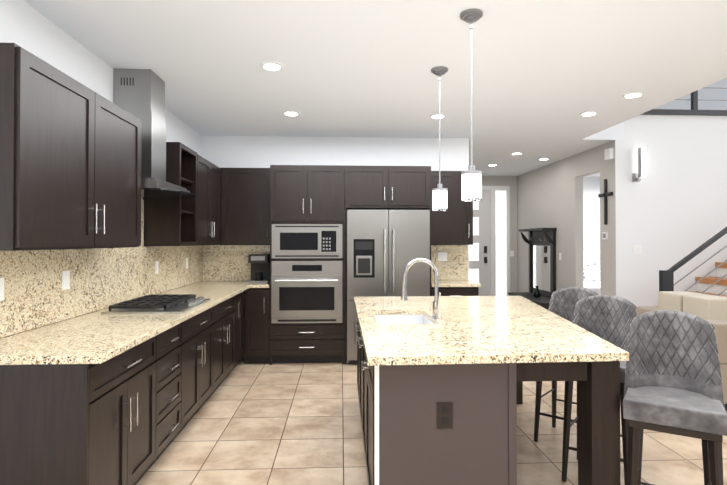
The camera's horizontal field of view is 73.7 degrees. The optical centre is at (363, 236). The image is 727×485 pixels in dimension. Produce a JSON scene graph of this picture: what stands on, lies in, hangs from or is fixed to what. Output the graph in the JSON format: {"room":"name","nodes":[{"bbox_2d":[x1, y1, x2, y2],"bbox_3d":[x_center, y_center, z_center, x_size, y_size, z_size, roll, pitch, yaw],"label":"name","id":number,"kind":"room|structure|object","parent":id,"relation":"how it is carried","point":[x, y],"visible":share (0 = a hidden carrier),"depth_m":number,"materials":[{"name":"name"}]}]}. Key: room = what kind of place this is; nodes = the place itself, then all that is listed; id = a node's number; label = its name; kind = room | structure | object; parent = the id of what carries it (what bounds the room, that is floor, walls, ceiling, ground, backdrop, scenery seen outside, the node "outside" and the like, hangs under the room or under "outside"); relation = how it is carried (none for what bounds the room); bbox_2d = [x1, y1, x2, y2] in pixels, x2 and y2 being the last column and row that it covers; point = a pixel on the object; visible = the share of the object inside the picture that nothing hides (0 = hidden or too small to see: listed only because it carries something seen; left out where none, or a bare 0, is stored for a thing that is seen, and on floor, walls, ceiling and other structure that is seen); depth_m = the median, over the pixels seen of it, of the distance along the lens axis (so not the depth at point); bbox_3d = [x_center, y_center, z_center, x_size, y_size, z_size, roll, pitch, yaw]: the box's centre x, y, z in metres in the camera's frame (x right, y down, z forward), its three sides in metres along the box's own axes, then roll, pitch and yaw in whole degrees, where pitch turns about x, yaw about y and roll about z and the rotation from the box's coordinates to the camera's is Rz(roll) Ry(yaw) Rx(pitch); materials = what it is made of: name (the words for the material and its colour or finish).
{"room":"kitchen","nodes":[
{"label":"kitchen","id":0,"kind":"room"},
{"bbox_2d":[0,0,201,246],"bbox_3d":[-1.857,0.054,1.251,0.100,2.740,9.870,0,-1,-3],"label":"wall","id":1,"kind":"structure","parent":0,"point":[27,26],"depth_m":3.04,"materials":[{"name":"white paint"}]},
{"bbox_2d":[0,43,103,250],"bbox_3d":[-1.700,-0.395,2.495,0.321,0.918,0.733,0,-1,-3],"label":"upper cabinet","id":2,"kind":"object","parent":1,"relation":"attached to","point":[70,162],"depth_m":2.36,"materials":[{"name":"brown wood"}]},
{"bbox_2d":[104,98,141,247],"bbox_3d":[-1.728,-0.390,3.092,0.321,0.918,0.733,0,-1,-3],"label":"upper cabinet","id":3,"kind":"object","parent":1,"relation":"attached to","point":[122,130],"depth_m":3.16,"materials":[{"name":"brown wood"}]},
{"bbox_2d":[113,69,195,198],"bbox_3d":[-1.646,-0.814,3.872,0.556,0.949,0.768,0,-1,-3],"label":"hood chimney","id":4,"kind":"object","parent":1,"relation":"attached to","point":[139,94],"visible":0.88,"depth_m":3.72,"materials":[{"name":"silver metal"}]},
{"bbox_2d":[162,150,220,245],"bbox_3d":[-1.828,-0.370,5.243,0.321,0.918,0.995,0,-1,-3],"label":"upper cabinet","id":5,"kind":"object","parent":1,"relation":"attached to","point":[196,221],"depth_m":4.77,"materials":[{"name":"brown wood"}]},
{"bbox_2d":[201,136,468,279],"bbox_3d":[-0.340,0.100,6.201,3.390,2.740,0.120,0,-1,-3],"label":"wall","id":6,"kind":"structure","parent":0,"point":[243,151],"depth_m":6.15,"materials":[{"name":"white paint"}]},
{"bbox_2d":[219,168,271,244],"bbox_3d":[-1.403,-0.364,5.919,0.628,0.918,0.346,0,-1,-3],"label":"upper cabinet","id":7,"kind":"object","parent":6,"relation":"attached to","point":[256,203],"depth_m":5.75,"materials":[{"name":"black wood"}]},
{"bbox_2d":[267,165,314,224],"bbox_3d":[-0.836,-0.486,5.823,0.482,0.675,0.560,0,-1,-3],"label":"upper cabinet","id":8,"kind":"object","parent":6,"relation":"attached to","point":[290,188],"depth_m":5.55,"materials":[{"name":"black wood"}]},
{"bbox_2d":[272,224,341,257],"bbox_3d":[-0.653,0.050,5.718,0.806,0.390,0.378,0,-1,-3],"label":"built-in microwave","id":9,"kind":"object","parent":8,"relation":"in","point":[306,240],"visible":0.98,"depth_m":5.54,"materials":[{"name":"silver"}]},
{"bbox_2d":[315,165,346,224],"bbox_3d":[-0.480,-0.486,5.840,0.482,0.675,0.560,0,-1,-3],"label":"upper cabinet","id":10,"kind":"object","parent":6,"relation":"attached to","point":[330,180],"depth_m":5.57,"materials":[{"name":"black wood"}]},
{"bbox_2d":[347,166,394,209],"bbox_3d":[0.051,-0.578,5.873,0.567,0.490,0.576,0,-1,-3],"label":"upper cabinet","id":11,"kind":"object","parent":6,"relation":"attached to","point":[368,187],"depth_m":5.59,"materials":[{"name":"black wood"}]},
{"bbox_2d":[391,166,430,209],"bbox_3d":[0.488,-0.578,5.894,0.560,0.490,0.576,0,-1,-3],"label":"upper cabinet","id":12,"kind":"object","parent":6,"relation":"attached to","point":[412,183],"depth_m":5.62,"materials":[{"name":"black wood"}]},
{"bbox_2d":[427,171,472,244],"bbox_3d":[1.048,-0.353,6.033,0.554,0.898,0.346,0,-1,-3],"label":"upper cabinet","id":13,"kind":"object","parent":6,"relation":"attached to","point":[453,226],"depth_m":5.87,"materials":[{"name":"black"}]},
{"bbox_2d":[24,0,726,175],"bbox_3d":[0.778,-1.464,3.154,5.540,0.330,13.400,0,-1,-3],"label":"ceiling","id":14,"kind":"structure","parent":0,"point":[545,73],"depth_m":3.59,"materials":[{"name":"white paint"}]},
{"bbox_2d":[261,62,282,70],"bbox_3d":[-0.691,-1.287,3.658,0.169,0.012,0.169,0,-1,-42],"label":"recessed light","id":15,"kind":"object","parent":14,"relation":"in","point":[272,66],"depth_m":3.64,"materials":[{"name":"white"}]},
{"bbox_2d":[283,111,299,115],"bbox_3d":[-0.744,-1.274,5.004,0.169,0.012,0.169,0,-1,-12],"label":"recessed light","id":16,"kind":"object","parent":14,"relation":"in","point":[288,113],"depth_m":4.98,"materials":[{"name":"white"}]},
{"bbox_2d":[430,114,445,118],"bbox_3d":[0.785,-1.273,5.112,0.169,0.012,0.169,0,-1,-12],"label":"recessed light","id":17,"kind":"object","parent":14,"relation":"in","point":[435,116],"depth_m":5.09,"materials":[{"name":"white"}]},
{"bbox_2d":[431,66,447,210],"bbox_3d":[0.586,-0.747,3.729,0.132,1.088,0.132,0,-1,-3],"label":"pendant light","id":18,"kind":"object","parent":14,"relation":"hanging from","point":[439,197],"visible":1,"depth_m":3.69,"materials":[{"name":"white glass"}]},
{"bbox_2d":[460,9,482,200],"bbox_3d":[0.628,-0.755,2.820,0.132,1.088,0.132,0,-1,-3],"label":"pendant light","id":19,"kind":"object","parent":14,"relation":"hanging from","point":[471,183],"visible":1,"depth_m":2.78,"materials":[{"name":"white glass"}]},
{"bbox_2d":[580,111,597,115],"bbox_3d":[2.327,-1.274,5.004,0.169,0.012,0.169,0,-1,-12],"label":"recessed light","id":20,"kind":"object","parent":14,"relation":"in","point":[588,113],"depth_m":4.98,"materials":[{"name":"white"}]},
{"bbox_2d":[622,92,643,98],"bbox_3d":[2.433,-1.280,4.374,0.169,0.012,0.169,0,-1,-42],"label":"recessed light","id":21,"kind":"object","parent":14,"relation":"in","point":[632,94],"depth_m":4.36,"materials":[{"name":"white"}]},
{"bbox_2d":[136,355,726,484],"bbox_3d":[2.804,1.506,4.773,10.300,0.100,16.500,0,-1,-3],"label":"floor","id":22,"kind":"structure","parent":0,"point":[276,424],"depth_m":3.44,"materials":[{"name":"tile"}]},
{"bbox_2d":[0,334,159,484],"bbox_3d":[-1.536,0.992,2.470,0.646,0.880,0.788,0,-1,-3],"label":"base cabinet","id":23,"kind":"object","parent":22,"relation":"on","point":[124,418],"depth_m":2.09,"materials":[{"name":"black wood"}]},
{"bbox_2d":[160,320,187,454],"bbox_3d":[-1.565,0.998,3.093,0.646,0.880,0.578,0,-1,-3],"label":"base cabinet","id":24,"kind":"object","parent":22,"relation":"on","point":[173,341],"depth_m":3.18,"materials":[{"name":"black wood"}]},
{"bbox_2d":[188,305,215,421],"bbox_3d":[-1.597,1.004,3.767,0.646,0.880,0.889,0,-1,-3],"label":"base cabinet","id":25,"kind":"object","parent":22,"relation":"on","point":[201,327],"depth_m":3.79,"materials":[{"name":"black wood"}]},
{"bbox_2d":[216,295,235,388],"bbox_3d":[-1.634,1.011,4.566,0.646,0.880,0.948,0,-1,-3],"label":"base cabinet","id":26,"kind":"object","parent":22,"relation":"on","point":[225,310],"depth_m":4.61,"materials":[{"name":"black wood"}]},
{"bbox_2d":[236,292,242,364],"bbox_3d":[-1.664,1.017,5.216,0.646,0.880,0.589,0,-1,-3],"label":"base cabinet","id":27,"kind":"object","parent":22,"relation":"on","point":[239,297],"depth_m":5.29,"materials":[{"name":"black wood"}]},
{"bbox_2d":[0,199,269,364],"bbox_3d":[-1.472,0.118,4.080,0.925,0.895,4.007,0,-1,-3],"label":"countertop","id":28,"kind":"structure","parent":27,"relation":"on","point":[45,318],"depth_m":3.07,"materials":[{"name":"stone"}]},
{"bbox_2d":[0,278,3,300],"bbox_3d":[-1.836,0.265,2.436,0.008,0.115,0.075,0,-1,-3],"label":"outlet","id":29,"kind":"object","parent":28,"relation":"attached to","point":[1,279],"depth_m":2.46,"materials":[{"name":"white plastic"}]},
{"bbox_2d":[62,271,69,289],"bbox_3d":[-1.864,0.270,3.036,0.008,0.115,0.075,0,-1,-3],"label":"outlet","id":30,"kind":"object","parent":28,"relation":"attached to","point":[65,274],"depth_m":3.03,"materials":[{"name":"white plastic"}]},
{"bbox_2d":[101,294,209,313],"bbox_3d":[-1.534,0.499,3.679,0.530,0.052,0.760,0,-1,-3],"label":"gas cooktop","id":31,"kind":"object","parent":28,"relation":"in","point":[164,304],"visible":1,"depth_m":3.47,"materials":[{"name":"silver metal"}]},
{"bbox_2d":[155,261,158,273],"bbox_3d":[-1.933,0.284,4.534,0.008,0.115,0.075,0,-1,-3],"label":"outlet","id":32,"kind":"object","parent":28,"relation":"attached to","point":[156,262],"depth_m":4.52,"materials":[{"name":"white plastic"}]},
{"bbox_2d":[185,258,187,268],"bbox_3d":[-1.974,0.292,5.413,0.008,0.115,0.075,0,-1,-3],"label":"outlet","id":33,"kind":"object","parent":28,"relation":"attached to","point":[186,259],"depth_m":5.40,"materials":[{"name":"white plastic"}]},
{"bbox_2d":[248,254,269,283],"bbox_3d":[-1.237,0.375,5.796,0.220,0.340,0.302,0,-1,-3],"label":"coffee maker","id":34,"kind":"object","parent":28,"relation":"on","point":[260,268],"visible":0.81,"depth_m":5.69,"materials":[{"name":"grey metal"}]},
{"bbox_2d":[243,281,271,364],"bbox_3d":[-1.235,1.022,5.799,0.303,0.879,0.576,0,-1,-3],"label":"base cabinet","id":35,"kind":"object","parent":22,"relation":"on","point":[257,319],"depth_m":5.52,"materials":[{"name":"black wood"}]},
{"bbox_2d":[271,313,342,364],"bbox_3d":[-0.658,1.227,5.816,0.812,0.471,0.560,0,-1,-3],"label":"base cabinet","id":36,"kind":"object","parent":22,"relation":"on","point":[290,342],"depth_m":5.55,"materials":[{"name":"black wood"}]},
{"bbox_2d":[271,260,341,322],"bbox_3d":[-0.654,0.630,5.736,0.806,0.710,0.571,0,-1,-3],"label":"built-in oven","id":37,"kind":"object","parent":36,"relation":"in","point":[306,291],"visible":0.98,"depth_m":5.52,"materials":[{"name":"silver metal"}]},
{"bbox_2d":[346,210,429,363],"bbox_3d":[0.274,0.573,5.804,0.950,1.763,0.663,0,-1,-3],"label":"refrigerator","id":38,"kind":"object","parent":22,"relation":"on","point":[384,248],"visible":0.71,"depth_m":5.54,"materials":[{"name":"silver metal"}]},
{"bbox_2d":[430,281,478,295],"bbox_3d":[1.053,1.023,5.905,0.554,0.879,0.576,0,-1,-3],"label":"base cabinet","id":39,"kind":"object","parent":22,"relation":"on","point":[445,291],"depth_m":5.63,"materials":[{"name":"black wood"}]},
{"bbox_2d":[431,245,480,286],"bbox_3d":[1.064,0.340,5.902,0.573,0.483,0.597,0,-1,-3],"label":"countertop","id":40,"kind":"structure","parent":39,"relation":"on","point":[453,270],"depth_m":6.18,"materials":[{"name":"stone"}]},
{"bbox_2d":[438,252,446,260],"bbox_3d":[1.008,0.249,6.177,0.115,0.115,0.008,0,-1,-3],"label":"outlet","id":41,"kind":"object","parent":40,"relation":"attached to","point":[442,256],"depth_m":6.17,"materials":[{"name":"white plastic"}]},
{"bbox_2d":[354,318,620,484],"bbox_3d":[0.689,0.999,3.239,1.467,0.879,2.178,0,-1,-3],"label":"base cabinet","id":42,"kind":"object","parent":22,"relation":"on","point":[443,424],"visible":0.81,"depth_m":2.15,"materials":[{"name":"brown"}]},
{"bbox_2d":[354,296,628,365],"bbox_3d":[0.724,0.639,3.232,1.520,0.234,2.280,0,-1,-3],"label":"countertop","id":43,"kind":"structure","parent":42,"relation":"on","point":[395,330],"depth_m":2.60,"materials":[{"name":"stone"}]},
{"bbox_2d":[401,258,440,318],"bbox_3d":[0.368,0.326,3.069,0.260,0.387,0.103,0,-1,-3],"label":"pull-down faucet","id":44,"kind":"object","parent":43,"relation":"on","point":[436,308],"visible":1,"depth_m":3.08,"materials":[{"name":"silver metal"}]},
{"bbox_2d":[508,228,556,309],"bbox_3d":[2.962,0.667,8.307,0.450,1.637,1.570,0,-1,-3],"label":"hall tree","id":45,"kind":"object","parent":22,"relation":"on","point":[541,242],"visible":0.48,"depth_m":8.49,"materials":[{"name":"dark wood"},{"name":"mirror"},{"name":"dark metal"}]},
{"bbox_2d":[533,286,540,296],"bbox_3d":[2.967,0.933,8.290,0.121,0.190,0.124,0,-1,-3],"label":"vase","id":46,"kind":"object","parent":45,"relation":"on","point":[536,293],"visible":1,"depth_m":8.25,"materials":[{"name":"black glass"}]},
{"bbox_2d":[533,287,598,441],"bbox_3d":[1.480,0.909,3.485,0.390,1.066,0.464,0,-1,39],"label":"bar stool","id":47,"kind":"object","parent":22,"relation":"on","point":[563,301],"visible":0.25,"depth_m":3.63,"materials":[{"name":"grey fabric"}]},
{"bbox_2d":[583,251,599,294],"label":"window","id":48,"kind":"structure","parent":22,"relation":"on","point":[591,270],"depth_m":9.24,"materials":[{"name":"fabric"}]},
{"bbox_2d":[561,295,636,484],"bbox_3d":[1.440,0.904,2.934,0.390,1.066,0.464,0,-1,35],"label":"bar stool","id":49,"kind":"object","parent":22,"relation":"on","point":[608,318],"visible":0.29,"depth_m":3.00,"materials":[{"name":"grey fabric"}]},
{"bbox_2d":[623,310,726,484],"bbox_3d":[1.416,0.897,2.223,0.390,1.066,0.464,0,-1,31],"label":"bar stool","id":50,"kind":"object","parent":22,"relation":"on","point":[673,381],"visible":1,"depth_m":2.24,"materials":[{"name":"grey fabric"}]},
{"bbox_2d":[636,291,726,406],"bbox_3d":[3.399,0.989,4.575,1.030,0.925,1.120,0,-1,-3],"label":"sectional sofa","id":51,"kind":"object","parent":22,"relation":"on","point":[712,309],"visible":0.38,"depth_m":4.27,"materials":[{"name":"beige"}]},
{"bbox_2d":[655,262,726,306],"bbox_3d":[5.194,0.135,5.880,3.805,2.657,1.026,0,-1,-3],"label":"staircase","id":52,"kind":"structure","parent":22,"relation":"on","point":[716,289],"depth_m":6.17,"materials":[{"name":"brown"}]},
{"bbox_2d":[659,227,726,295],"bbox_3d":[5.168,-0.437,5.336,3.914,3.791,0.060,0,-1,-3],"label":"stair railing","id":53,"kind":"object","parent":52,"relation":"attached to","point":[666,280],"visible":0.29,"depth_m":5.24,"materials":[{"name":"grey metal"}]},
{"bbox_2d":[469,176,516,295],"bbox_3d":[2.154,0.133,9.836,2.170,2.740,0.150,0,-1,-3],"label":"wall","id":54,"kind":"structure","parent":0,"point":[492,267],"depth_m":9.83,"materials":[{"name":"grey"}]},
{"bbox_2d":[517,140,615,295],"bbox_3d":[3.259,0.117,8.137,0.120,2.740,3.647,0,-1,-3],"label":"wall","id":55,"kind":"structure","parent":0,"point":[550,195],"depth_m":7.65,"materials":[{"name":"grey"}]},
{"bbox_2d":[602,232,607,238],"bbox_3d":[3.259,-0.018,6.540,0.027,0.100,0.100,0,-1,-3],"label":"hall light switch","id":56,"kind":"object","parent":55,"relation":"attached to","point":[604,234],"depth_m":6.52,"materials":[{"name":"white plastic"}]},
{"bbox_2d":[598,179,612,224],"bbox_3d":[3.259,-0.472,6.524,0.025,0.610,0.320,0,-1,-3],"label":"art","id":57,"kind":"object","parent":55,"relation":"attached to","point":[605,194],"visible":1,"depth_m":6.50,"materials":[{"name":"black"}]},
{"bbox_2d":[604,148,613,159],"bbox_3d":[3.254,-1.099,6.424,0.050,0.140,0.130,0,-1,-3],"label":"door chime","id":58,"kind":"object","parent":55,"relation":"attached to","point":[609,155],"depth_m":6.37,"materials":[{"name":"white plastic"}]},
{"bbox_2d":[583,172,599,250],"bbox_3d":[5.114,0.069,8.282,3.600,2.840,3.530,0,-1,-3],"label":"wall","id":59,"kind":"structure","parent":0,"point":[591,214],"depth_m":9.91,"materials":[{"name":"white"}]},
{"bbox_2d":[615,115,726,306],"bbox_3d":[5.354,-0.064,6.467,5.050,3.071,0.120,0,-1,-3],"label":"wall","id":60,"kind":"structure","parent":0,"point":[671,208],"depth_m":6.35,"materials":[{"name":"white"}]},
{"bbox_2d":[633,245,641,253],"bbox_3d":[3.574,0.160,6.318,0.115,0.115,0.009,0,-1,-3],"label":"hall light switch","id":61,"kind":"object","parent":60,"relation":"attached to","point":[637,249],"depth_m":6.32,"materials":[{"name":"white plastic"}]},
{"bbox_2d":[632,147,645,181],"bbox_3d":[3.567,-0.935,6.269,0.110,0.430,0.120,0,-1,-3],"label":"light","id":62,"kind":"object","parent":60,"relation":"attached to","point":[639,175],"visible":1,"depth_m":6.22,"materials":[{"name":"grey metal"}]},
{"bbox_2d":[640,87,726,115],"bbox_3d":[5.508,-2.114,6.403,4.750,1.030,0.060,0,-1,-3],"label":"loft railing","id":63,"kind":"object","parent":60,"relation":"on","point":[694,110],"visible":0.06,"depth_m":6.33,"materials":[{"name":"grey metal"}]},
{"bbox_2d":[654,78,726,109],"bbox_3d":[5.199,-2.844,8.538,5.170,2.530,0.120,0,-1,-3],"label":"wall","id":64,"kind":"structure","parent":0,"point":[712,93],"depth_m":8.50,"materials":[{"name":"white paint"}]}
]}

